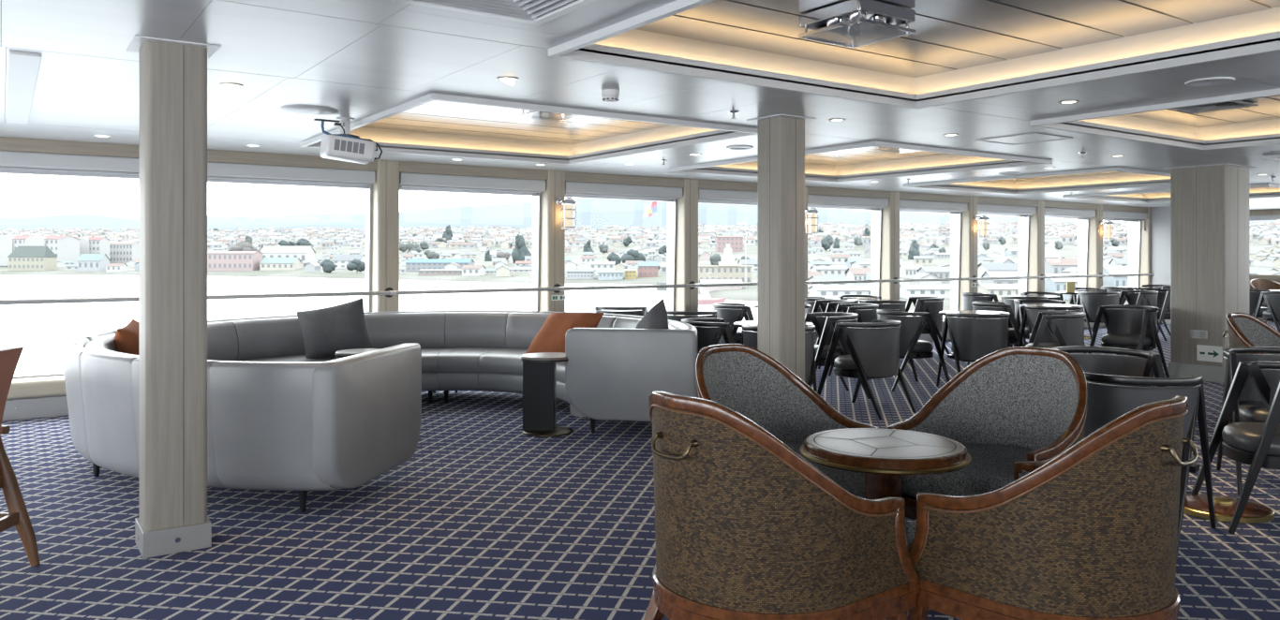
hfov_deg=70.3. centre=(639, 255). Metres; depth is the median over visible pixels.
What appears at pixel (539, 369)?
side table
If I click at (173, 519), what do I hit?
pillar
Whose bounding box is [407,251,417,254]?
house
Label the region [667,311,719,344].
dining chair
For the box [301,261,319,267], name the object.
house
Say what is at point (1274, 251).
house
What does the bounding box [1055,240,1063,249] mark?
tree
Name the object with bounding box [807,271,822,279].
house
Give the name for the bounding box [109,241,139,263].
building
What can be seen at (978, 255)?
house
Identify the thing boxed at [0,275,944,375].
water
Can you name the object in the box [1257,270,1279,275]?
house
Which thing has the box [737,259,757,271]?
house
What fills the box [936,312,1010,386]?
dining chair
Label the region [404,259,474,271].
building
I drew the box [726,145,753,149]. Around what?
ceiling speaker
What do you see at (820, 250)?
house
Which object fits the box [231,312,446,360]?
cushion
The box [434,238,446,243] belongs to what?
tree
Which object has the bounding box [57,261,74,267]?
house
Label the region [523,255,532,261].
house
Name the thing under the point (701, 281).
building
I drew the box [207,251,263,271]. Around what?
building
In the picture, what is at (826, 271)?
building
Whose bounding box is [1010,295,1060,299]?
dining table
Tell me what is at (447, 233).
tree
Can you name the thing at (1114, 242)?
tree
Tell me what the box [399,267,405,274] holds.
house
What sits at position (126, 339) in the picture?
cushion
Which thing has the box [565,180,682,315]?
window
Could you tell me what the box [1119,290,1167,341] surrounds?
dining chair
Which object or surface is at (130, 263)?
house
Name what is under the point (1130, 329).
dining chair
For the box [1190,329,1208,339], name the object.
socket plate
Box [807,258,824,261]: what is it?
house
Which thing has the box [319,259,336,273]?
tree
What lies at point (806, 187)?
wall pier
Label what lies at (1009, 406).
woven armchair
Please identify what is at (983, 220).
wall lamp
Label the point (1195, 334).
socket
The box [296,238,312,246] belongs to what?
tree
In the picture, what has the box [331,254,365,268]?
building
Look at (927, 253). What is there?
house
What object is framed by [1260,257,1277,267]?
house
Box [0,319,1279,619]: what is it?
floor
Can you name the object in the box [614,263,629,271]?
house
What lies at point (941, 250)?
tree
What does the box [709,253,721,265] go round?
tree
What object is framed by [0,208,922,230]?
mountain
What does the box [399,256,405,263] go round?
house
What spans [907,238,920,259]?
tree
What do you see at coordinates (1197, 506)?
table base
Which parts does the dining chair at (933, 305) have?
leg, leg, leg, seat frame, rail, backrest, leg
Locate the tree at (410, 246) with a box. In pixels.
[405,242,421,253]
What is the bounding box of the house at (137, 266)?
[133,262,139,270]
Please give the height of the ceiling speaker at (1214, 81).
0.013 m
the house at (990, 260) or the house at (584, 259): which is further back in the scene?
the house at (584, 259)
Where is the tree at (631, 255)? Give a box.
[621,249,645,263]
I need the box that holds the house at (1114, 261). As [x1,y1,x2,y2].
[1108,258,1127,266]
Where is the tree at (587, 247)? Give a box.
[583,239,594,253]
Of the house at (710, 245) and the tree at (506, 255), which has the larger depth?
the house at (710, 245)
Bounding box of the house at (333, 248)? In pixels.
[330,246,340,251]
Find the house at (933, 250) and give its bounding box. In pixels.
[928,248,938,253]
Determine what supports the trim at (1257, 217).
attached to the wall at (1272, 212)
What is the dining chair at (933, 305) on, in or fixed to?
on the floor
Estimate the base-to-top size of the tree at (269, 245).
18.186 m
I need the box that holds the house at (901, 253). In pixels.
[899,251,907,255]
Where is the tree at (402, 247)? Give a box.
[399,242,406,252]
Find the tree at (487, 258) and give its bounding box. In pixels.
[484,250,491,261]
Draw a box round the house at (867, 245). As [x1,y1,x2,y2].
[863,241,870,249]
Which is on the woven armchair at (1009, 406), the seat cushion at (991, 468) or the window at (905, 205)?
the seat cushion at (991, 468)
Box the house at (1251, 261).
[1249,257,1254,266]
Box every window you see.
[0,150,139,378]
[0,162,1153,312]
[399,172,545,311]
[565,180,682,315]
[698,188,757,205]
[807,194,888,296]
[899,199,967,319]
[977,203,1036,292]
[1044,207,1095,290]
[1102,210,1146,290]
[1138,213,1147,284]
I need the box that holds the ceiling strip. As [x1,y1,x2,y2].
[6,51,42,124]
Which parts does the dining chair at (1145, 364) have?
rail, backrest, leg, leg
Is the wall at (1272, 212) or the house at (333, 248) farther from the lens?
the house at (333, 248)
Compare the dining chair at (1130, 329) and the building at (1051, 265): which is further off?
the building at (1051, 265)
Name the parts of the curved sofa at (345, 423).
leg, leg, arm panel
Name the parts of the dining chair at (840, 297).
rail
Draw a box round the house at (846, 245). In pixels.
[843,243,853,249]
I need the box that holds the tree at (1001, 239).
[998,237,1006,244]
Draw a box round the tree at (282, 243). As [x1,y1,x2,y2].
[277,239,289,246]
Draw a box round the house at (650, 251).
[643,249,655,254]
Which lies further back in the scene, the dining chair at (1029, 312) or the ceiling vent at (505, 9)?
the dining chair at (1029, 312)
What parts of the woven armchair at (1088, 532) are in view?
leg, handle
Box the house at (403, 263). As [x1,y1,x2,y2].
[401,259,407,266]
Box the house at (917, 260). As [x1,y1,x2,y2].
[913,255,934,265]
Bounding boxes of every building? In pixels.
[0,236,79,266]
[8,246,57,270]
[74,237,110,258]
[76,253,109,271]
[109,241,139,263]
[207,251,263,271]
[259,257,301,270]
[260,246,314,264]
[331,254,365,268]
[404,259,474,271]
[418,268,461,275]
[485,268,496,274]
[509,267,531,272]
[514,261,532,267]
[565,269,595,279]
[589,261,615,275]
[597,270,624,280]
[624,269,637,279]
[637,261,658,277]
[698,243,752,283]
[699,279,743,292]
[715,236,743,252]
[808,285,870,299]
[810,266,848,276]
[845,258,864,267]
[845,267,870,285]
[899,265,922,278]
[899,284,950,299]
[916,267,950,282]
[977,263,1018,283]
[977,283,1018,300]
[1044,258,1077,273]
[1044,273,1077,299]
[1102,266,1127,286]
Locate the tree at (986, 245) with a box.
[982,241,989,250]
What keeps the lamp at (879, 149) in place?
attached to the ceiling
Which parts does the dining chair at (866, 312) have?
leg, leg, leg, leg, rail, backrest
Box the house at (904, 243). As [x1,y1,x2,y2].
[902,240,911,245]
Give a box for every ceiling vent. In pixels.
[394,0,597,25]
[1169,100,1257,113]
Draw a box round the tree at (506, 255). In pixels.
[496,252,510,259]
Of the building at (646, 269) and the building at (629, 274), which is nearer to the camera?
the building at (629, 274)
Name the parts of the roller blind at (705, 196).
frame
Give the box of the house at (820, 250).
[810,247,824,253]
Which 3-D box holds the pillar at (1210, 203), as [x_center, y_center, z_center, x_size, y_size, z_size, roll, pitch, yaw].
[6.289,0.190,10.034,0.720,2.321,0.645,0,0,-35]
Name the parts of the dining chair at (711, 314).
backrest, rail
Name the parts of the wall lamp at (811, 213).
glass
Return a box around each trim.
[1249,215,1279,221]
[1249,274,1279,279]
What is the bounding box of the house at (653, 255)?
[651,253,665,259]
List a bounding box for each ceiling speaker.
[664,172,684,175]
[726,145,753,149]
[998,172,1020,175]
[1184,76,1235,87]
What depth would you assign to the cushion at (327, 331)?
7.96 m
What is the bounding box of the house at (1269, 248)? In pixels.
[1264,245,1278,253]
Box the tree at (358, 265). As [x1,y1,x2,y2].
[346,258,365,272]
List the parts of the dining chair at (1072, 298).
leg, backrest, rail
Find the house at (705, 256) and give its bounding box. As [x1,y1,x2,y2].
[699,252,711,260]
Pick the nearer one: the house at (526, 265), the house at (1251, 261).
the house at (1251, 261)
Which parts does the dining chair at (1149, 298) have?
leg, leg, leg, rail, backrest, leg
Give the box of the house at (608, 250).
[607,249,615,253]
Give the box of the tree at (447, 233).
[442,224,452,239]
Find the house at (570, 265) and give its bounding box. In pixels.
[565,260,577,271]
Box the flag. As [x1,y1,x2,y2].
[641,201,657,219]
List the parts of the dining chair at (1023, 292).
rail, backrest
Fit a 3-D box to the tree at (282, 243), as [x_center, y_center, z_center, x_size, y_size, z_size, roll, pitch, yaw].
[-469.107,-14.387,1196.628,14.451,13.241,7.804,0,0,-35]
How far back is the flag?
26.00 m
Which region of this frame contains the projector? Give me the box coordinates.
[313,117,382,163]
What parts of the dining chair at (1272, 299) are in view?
leg, seat, rail, seat frame, leg, backrest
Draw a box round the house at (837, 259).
[829,253,849,264]
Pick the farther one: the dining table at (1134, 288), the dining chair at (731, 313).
the dining table at (1134, 288)
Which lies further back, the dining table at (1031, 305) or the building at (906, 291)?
the building at (906, 291)
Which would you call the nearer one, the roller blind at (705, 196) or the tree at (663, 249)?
the roller blind at (705, 196)
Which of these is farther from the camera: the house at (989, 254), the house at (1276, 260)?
the house at (989, 254)
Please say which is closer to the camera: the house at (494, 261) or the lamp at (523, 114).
the lamp at (523, 114)
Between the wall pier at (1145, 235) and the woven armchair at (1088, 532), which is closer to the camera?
the woven armchair at (1088, 532)
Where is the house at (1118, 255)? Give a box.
[1104,253,1124,258]
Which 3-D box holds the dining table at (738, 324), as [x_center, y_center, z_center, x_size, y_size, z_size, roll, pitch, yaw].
[1.180,0.973,8.050,0.704,0.754,0.704,0,0,-35]
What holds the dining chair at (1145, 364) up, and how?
on the floor
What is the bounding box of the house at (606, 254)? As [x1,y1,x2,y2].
[603,252,610,257]
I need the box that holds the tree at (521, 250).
[511,234,531,263]
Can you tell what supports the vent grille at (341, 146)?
attached to the projector
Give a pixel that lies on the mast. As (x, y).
(743, 211)
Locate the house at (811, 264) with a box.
[807,261,832,271]
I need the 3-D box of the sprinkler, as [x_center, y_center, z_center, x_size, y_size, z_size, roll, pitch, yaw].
[0.629,-0.946,6.114,0.076,0.051,0.075,0,0,-35]
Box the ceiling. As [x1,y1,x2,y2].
[0,0,1279,209]
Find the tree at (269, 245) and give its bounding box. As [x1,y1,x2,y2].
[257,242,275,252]
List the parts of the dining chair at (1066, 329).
leg, leg, seat, leg, leg, rail, backrest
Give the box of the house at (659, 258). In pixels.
[654,254,665,262]
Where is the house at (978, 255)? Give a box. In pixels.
[977,253,989,257]
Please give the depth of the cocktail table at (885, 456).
3.52 m
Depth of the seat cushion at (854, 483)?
3.95 m
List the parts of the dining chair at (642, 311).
backrest, rail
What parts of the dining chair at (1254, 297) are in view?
backrest, rail, seat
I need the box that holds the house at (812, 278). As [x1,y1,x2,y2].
[807,276,848,292]
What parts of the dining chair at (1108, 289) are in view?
backrest, rail, leg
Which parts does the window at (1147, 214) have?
frame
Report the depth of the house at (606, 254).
832.41 m
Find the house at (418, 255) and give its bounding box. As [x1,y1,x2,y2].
[413,253,423,258]
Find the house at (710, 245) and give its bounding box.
[707,243,715,248]
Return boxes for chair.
[0,346,40,566]
[594,305,647,316]
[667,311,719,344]
[681,318,735,356]
[713,303,754,344]
[741,325,817,392]
[804,297,833,315]
[804,312,869,399]
[809,299,854,344]
[817,319,916,419]
[818,303,878,375]
[837,294,881,304]
[858,299,909,363]
[867,309,950,391]
[905,297,949,354]
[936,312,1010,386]
[961,292,1012,346]
[967,301,1024,364]
[1000,296,1047,346]
[1010,298,1067,347]
[1018,305,1086,354]
[1019,291,1063,340]
[1025,312,1086,354]
[1052,346,1166,386]
[1067,287,1107,331]
[1075,292,1120,339]
[1080,366,1216,559]
[1087,305,1169,377]
[1101,286,1134,309]
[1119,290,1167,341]
[1140,284,1170,325]
[1146,289,1170,336]
[1190,361,1279,535]
[1216,346,1279,495]
[1249,289,1279,327]
[1250,279,1279,323]
[1254,291,1279,331]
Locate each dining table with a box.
[733,320,813,327]
[752,303,810,308]
[849,298,899,303]
[938,310,1010,364]
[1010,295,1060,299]
[1019,303,1083,308]
[1056,291,1096,339]
[1117,286,1158,293]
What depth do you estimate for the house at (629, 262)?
551.00 m
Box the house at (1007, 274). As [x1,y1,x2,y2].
[980,270,1018,283]
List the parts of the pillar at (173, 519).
plate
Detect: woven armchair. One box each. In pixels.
[644,390,921,619]
[695,343,878,498]
[887,346,1087,520]
[904,395,1198,619]
[1222,312,1279,355]
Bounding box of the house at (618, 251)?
[617,250,628,255]
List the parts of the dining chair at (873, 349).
leg, seat, leg, seat frame, leg, rail, backrest, leg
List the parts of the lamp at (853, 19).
post, post, post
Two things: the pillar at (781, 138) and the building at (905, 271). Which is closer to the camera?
the pillar at (781, 138)
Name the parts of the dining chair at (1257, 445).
leg, seat frame, seat, leg, leg, rail, backrest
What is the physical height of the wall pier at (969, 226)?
2.320 m
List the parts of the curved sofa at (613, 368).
leg, leg, arm panel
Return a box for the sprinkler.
[728,110,739,119]
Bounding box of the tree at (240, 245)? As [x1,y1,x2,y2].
[227,241,257,251]
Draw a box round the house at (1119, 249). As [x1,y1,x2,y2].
[1103,246,1124,253]
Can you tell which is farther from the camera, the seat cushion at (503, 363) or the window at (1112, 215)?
the window at (1112, 215)
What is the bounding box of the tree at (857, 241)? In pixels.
[853,237,863,245]
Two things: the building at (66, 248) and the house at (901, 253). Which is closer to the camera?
the house at (901, 253)
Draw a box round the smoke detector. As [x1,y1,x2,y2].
[601,89,619,102]
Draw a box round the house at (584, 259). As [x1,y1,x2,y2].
[580,255,595,263]
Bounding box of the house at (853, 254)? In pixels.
[845,251,861,258]
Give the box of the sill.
[6,319,948,399]
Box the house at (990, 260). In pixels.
[982,257,997,262]
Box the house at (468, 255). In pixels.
[464,252,476,258]
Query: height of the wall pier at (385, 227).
2.320 m
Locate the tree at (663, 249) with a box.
[658,245,667,253]
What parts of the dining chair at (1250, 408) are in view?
leg, leg, rail, backrest, seat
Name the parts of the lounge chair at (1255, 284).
backrest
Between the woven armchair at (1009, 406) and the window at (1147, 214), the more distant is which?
the window at (1147, 214)
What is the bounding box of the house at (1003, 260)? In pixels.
[993,258,1013,263]
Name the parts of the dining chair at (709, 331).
rail, backrest, leg, leg, leg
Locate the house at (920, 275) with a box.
[907,272,940,284]
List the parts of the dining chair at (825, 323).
leg, leg, seat frame, seat, leg, rail, backrest, leg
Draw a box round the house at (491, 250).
[490,249,500,253]
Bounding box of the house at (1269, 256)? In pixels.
[1266,254,1279,257]
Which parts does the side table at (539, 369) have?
return panel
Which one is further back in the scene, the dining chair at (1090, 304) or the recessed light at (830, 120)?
the dining chair at (1090, 304)
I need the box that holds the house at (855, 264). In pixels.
[850,261,870,267]
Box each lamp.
[518,109,581,120]
[555,197,576,230]
[798,0,915,47]
[804,208,818,235]
[875,146,918,153]
[973,215,989,238]
[1099,220,1114,240]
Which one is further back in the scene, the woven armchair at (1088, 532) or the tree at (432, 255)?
the tree at (432, 255)
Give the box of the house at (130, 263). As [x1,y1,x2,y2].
[126,260,139,267]
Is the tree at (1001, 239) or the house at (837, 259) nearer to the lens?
the house at (837, 259)
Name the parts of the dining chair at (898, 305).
rail, backrest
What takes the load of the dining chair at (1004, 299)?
on the floor
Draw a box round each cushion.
[84,321,238,361]
[114,318,139,355]
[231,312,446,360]
[236,347,445,372]
[296,298,372,358]
[437,347,565,382]
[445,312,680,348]
[521,312,603,361]
[635,298,668,328]
[780,440,864,498]
[902,443,1034,498]
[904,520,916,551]
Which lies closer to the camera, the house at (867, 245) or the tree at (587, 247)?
the house at (867, 245)
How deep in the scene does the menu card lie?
14.74 m
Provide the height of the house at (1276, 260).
8.056 m
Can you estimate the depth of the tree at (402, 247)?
1034.94 m
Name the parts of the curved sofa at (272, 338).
leg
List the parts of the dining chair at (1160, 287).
rail, backrest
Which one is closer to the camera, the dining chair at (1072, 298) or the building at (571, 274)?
the dining chair at (1072, 298)
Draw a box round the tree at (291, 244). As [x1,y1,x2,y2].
[287,241,296,246]
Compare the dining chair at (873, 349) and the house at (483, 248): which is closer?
the dining chair at (873, 349)
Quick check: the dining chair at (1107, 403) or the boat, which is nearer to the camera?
the dining chair at (1107, 403)
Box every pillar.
[126,35,221,558]
[746,114,816,382]
[1164,163,1255,383]
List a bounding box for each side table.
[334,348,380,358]
[520,352,572,436]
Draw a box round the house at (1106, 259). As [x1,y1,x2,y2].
[1102,255,1119,264]
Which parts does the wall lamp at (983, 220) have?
glass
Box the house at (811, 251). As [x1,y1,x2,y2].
[807,248,817,254]
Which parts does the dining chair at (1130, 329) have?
leg, leg, seat frame, seat, backrest, rail, leg, leg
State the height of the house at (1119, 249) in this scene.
9.000 m
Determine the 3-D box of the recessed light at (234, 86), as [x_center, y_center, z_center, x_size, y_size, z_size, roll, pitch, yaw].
[-2.316,-0.960,5.156,0.124,0.052,0.124,0,0,-35]
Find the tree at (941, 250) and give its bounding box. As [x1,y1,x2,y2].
[938,247,945,253]
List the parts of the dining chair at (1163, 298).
rail, leg, backrest, seat frame, seat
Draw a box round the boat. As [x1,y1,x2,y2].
[698,291,726,304]
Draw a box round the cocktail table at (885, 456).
[799,428,971,613]
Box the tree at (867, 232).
[863,227,870,236]
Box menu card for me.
[1066,282,1074,292]
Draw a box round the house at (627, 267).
[625,266,638,273]
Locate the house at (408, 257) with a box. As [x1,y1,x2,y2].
[401,254,416,259]
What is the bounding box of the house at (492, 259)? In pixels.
[491,257,506,260]
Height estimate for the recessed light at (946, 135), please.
0.007 m
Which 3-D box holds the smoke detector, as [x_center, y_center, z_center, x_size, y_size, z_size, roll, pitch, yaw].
[-0.173,-0.938,5.342,0.104,0.067,0.104,0,0,-35]
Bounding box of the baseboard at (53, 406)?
[2,322,1105,420]
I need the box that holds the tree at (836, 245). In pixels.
[833,237,839,248]
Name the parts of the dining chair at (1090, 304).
leg, leg, rail, backrest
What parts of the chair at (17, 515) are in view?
armrest, backrest, leg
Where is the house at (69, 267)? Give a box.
[64,264,76,270]
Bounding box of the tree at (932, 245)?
[929,243,938,248]
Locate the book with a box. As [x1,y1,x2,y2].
[867,297,878,300]
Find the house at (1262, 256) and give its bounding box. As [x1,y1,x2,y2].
[1255,253,1274,260]
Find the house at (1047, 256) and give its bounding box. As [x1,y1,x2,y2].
[1044,253,1058,258]
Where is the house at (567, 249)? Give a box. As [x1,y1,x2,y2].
[565,247,571,253]
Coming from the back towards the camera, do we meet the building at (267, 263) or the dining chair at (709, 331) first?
the building at (267, 263)
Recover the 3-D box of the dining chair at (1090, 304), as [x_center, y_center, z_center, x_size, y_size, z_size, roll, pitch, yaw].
[7.200,0.958,14.251,0.606,0.793,0.675,0,0,0]
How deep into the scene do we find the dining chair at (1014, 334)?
10.71 m
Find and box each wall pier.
[365,160,399,312]
[532,170,565,312]
[667,178,698,315]
[804,186,807,297]
[870,191,899,304]
[950,196,977,310]
[1018,200,1044,295]
[1077,204,1102,327]
[1130,207,1150,293]
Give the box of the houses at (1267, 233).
[0,221,1279,249]
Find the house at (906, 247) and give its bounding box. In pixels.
[902,244,910,252]
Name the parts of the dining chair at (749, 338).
rail, leg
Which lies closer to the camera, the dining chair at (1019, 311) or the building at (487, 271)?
the dining chair at (1019, 311)
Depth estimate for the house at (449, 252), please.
910.66 m
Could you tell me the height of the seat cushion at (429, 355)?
0.166 m
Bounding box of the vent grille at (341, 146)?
[333,138,364,154]
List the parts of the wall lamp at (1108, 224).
glass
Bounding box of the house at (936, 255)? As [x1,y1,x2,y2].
[930,253,950,258]
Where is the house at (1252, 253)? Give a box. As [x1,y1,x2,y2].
[1249,250,1265,259]
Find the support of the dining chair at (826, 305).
on the floor
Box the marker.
[551,295,565,300]
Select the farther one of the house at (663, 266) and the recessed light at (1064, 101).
the house at (663, 266)
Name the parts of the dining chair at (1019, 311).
leg, leg, seat, backrest, rail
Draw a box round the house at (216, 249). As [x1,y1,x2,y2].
[215,248,225,251]
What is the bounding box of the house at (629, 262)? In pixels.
[625,260,643,266]
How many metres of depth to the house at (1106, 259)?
480.82 m
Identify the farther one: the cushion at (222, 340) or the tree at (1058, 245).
the tree at (1058, 245)
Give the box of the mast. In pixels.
[743,210,748,289]
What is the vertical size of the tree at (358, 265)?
9.926 m
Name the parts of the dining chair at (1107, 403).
backrest, rail, leg, leg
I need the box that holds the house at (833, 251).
[829,248,844,254]
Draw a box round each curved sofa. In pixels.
[62,319,421,512]
[223,310,446,403]
[437,310,697,433]
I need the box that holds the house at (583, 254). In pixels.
[581,253,595,255]
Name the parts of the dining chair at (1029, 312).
leg, leg, rail, backrest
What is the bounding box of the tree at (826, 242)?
[820,234,833,251]
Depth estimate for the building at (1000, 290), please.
230.25 m
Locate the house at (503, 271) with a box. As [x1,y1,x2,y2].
[495,265,512,276]
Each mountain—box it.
[0,198,1279,229]
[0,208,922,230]
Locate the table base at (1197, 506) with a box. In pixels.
[1183,493,1274,523]
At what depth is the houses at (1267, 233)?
1333.11 m
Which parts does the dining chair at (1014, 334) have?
backrest, rail, leg, seat frame, seat, leg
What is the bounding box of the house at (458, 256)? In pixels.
[453,253,465,259]
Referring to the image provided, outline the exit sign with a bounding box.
[1196,344,1222,362]
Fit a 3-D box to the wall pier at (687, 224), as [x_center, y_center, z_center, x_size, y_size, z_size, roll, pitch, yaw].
[0.549,0.190,11.665,0.230,2.320,0.384,0,0,-35]
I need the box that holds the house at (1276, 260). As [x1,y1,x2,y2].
[1273,257,1279,267]
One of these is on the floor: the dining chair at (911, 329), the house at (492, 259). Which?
the dining chair at (911, 329)
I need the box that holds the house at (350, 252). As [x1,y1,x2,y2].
[349,251,360,254]
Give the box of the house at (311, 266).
[304,262,320,271]
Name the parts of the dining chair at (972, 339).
leg, leg, seat frame, rail, backrest, leg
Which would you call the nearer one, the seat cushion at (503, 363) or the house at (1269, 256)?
the seat cushion at (503, 363)
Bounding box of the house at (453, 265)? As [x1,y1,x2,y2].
[445,262,461,268]
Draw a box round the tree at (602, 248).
[598,244,609,253]
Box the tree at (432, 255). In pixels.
[423,250,439,259]
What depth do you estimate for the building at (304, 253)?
752.94 m
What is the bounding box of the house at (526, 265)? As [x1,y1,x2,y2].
[520,264,532,267]
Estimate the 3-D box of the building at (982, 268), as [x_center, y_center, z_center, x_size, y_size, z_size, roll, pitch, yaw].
[119.072,7.511,300.000,13.171,10.074,11.893,0,0,0]
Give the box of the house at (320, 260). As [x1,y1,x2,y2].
[316,256,331,264]
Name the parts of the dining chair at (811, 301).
backrest, rail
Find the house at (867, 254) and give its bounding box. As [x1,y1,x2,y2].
[864,250,870,257]
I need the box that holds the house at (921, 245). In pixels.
[910,243,924,250]
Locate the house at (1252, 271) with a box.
[1249,267,1279,274]
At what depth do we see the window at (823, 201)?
13.54 m
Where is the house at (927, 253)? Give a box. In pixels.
[920,252,932,255]
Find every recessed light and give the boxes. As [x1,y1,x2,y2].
[93,134,111,137]
[220,82,243,90]
[245,144,260,147]
[496,76,519,85]
[828,119,845,121]
[942,133,958,136]
[1057,100,1079,104]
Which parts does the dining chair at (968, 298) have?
backrest, rail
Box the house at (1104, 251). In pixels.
[1102,250,1117,253]
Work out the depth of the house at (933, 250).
704.56 m
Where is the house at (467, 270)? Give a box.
[461,265,486,276]
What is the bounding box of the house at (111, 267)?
[105,263,127,272]
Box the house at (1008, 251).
[1004,248,1018,255]
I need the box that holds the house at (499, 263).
[494,260,507,268]
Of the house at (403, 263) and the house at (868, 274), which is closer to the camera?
the house at (868, 274)
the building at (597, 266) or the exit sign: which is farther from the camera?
the building at (597, 266)
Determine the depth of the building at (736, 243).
813.13 m
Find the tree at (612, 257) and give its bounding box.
[607,253,621,265]
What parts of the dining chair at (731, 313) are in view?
backrest, rail, leg, seat, leg, leg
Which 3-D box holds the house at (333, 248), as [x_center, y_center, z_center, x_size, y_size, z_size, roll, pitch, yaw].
[-373.937,-7.272,1116.584,9.887,8.495,9.674,0,0,0]
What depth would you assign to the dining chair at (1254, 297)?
15.26 m
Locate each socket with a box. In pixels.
[1192,331,1198,337]
[1199,331,1205,337]
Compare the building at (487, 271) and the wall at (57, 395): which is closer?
the wall at (57, 395)
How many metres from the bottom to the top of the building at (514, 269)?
6.000 m
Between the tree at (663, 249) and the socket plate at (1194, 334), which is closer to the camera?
the socket plate at (1194, 334)
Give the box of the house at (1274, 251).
[1270,249,1279,254]
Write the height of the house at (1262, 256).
7.380 m
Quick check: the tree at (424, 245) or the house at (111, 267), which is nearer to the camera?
the house at (111, 267)
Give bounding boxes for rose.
[279,104,338,115]
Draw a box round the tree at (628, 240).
[623,236,632,246]
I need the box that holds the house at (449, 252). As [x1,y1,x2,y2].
[447,251,459,256]
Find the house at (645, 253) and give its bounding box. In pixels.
[638,251,648,256]
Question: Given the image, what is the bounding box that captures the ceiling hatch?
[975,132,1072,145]
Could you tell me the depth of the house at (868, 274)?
274.50 m
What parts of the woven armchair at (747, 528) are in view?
leg, handle, leg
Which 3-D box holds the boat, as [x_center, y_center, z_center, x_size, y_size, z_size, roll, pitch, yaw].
[19.416,11.550,250.106,9.600,3.600,2.640,0,0,-17]
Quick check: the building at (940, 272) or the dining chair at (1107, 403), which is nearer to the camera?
the dining chair at (1107, 403)
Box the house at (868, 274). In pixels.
[866,272,870,285]
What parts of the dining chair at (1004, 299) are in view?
rail, backrest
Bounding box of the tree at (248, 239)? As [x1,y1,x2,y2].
[244,235,252,244]
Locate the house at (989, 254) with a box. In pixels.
[982,252,1000,259]
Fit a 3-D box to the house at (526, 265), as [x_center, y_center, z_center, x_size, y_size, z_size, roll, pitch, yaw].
[-66.876,8.548,553.913,9.295,6.969,11.165,0,0,16]
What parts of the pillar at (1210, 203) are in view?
plate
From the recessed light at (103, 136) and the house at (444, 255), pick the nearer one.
the recessed light at (103, 136)
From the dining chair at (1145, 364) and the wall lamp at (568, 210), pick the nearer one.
the dining chair at (1145, 364)
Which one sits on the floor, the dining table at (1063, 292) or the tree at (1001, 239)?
the dining table at (1063, 292)
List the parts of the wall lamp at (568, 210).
glass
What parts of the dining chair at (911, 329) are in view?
backrest, rail, leg, leg, seat frame, seat, leg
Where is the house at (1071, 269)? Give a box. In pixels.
[1061,267,1077,273]
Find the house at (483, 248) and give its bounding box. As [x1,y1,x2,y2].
[479,245,488,251]
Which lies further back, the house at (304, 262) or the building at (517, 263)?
the house at (304, 262)
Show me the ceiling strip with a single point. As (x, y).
(23, 67)
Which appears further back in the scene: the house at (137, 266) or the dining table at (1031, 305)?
the house at (137, 266)
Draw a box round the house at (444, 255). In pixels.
[442,253,452,258]
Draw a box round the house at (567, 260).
[565,257,572,263]
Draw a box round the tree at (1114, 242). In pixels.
[1109,238,1119,246]
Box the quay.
[656,282,667,290]
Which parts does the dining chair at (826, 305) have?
leg, leg, leg, backrest, rail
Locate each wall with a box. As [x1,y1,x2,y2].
[0,136,1148,212]
[6,395,64,400]
[1127,207,1170,324]
[1249,208,1279,319]
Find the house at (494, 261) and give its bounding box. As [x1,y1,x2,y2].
[491,259,508,267]
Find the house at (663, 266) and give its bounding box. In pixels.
[660,262,667,274]
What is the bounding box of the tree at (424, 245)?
[419,241,429,250]
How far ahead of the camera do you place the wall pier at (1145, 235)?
18.30 m

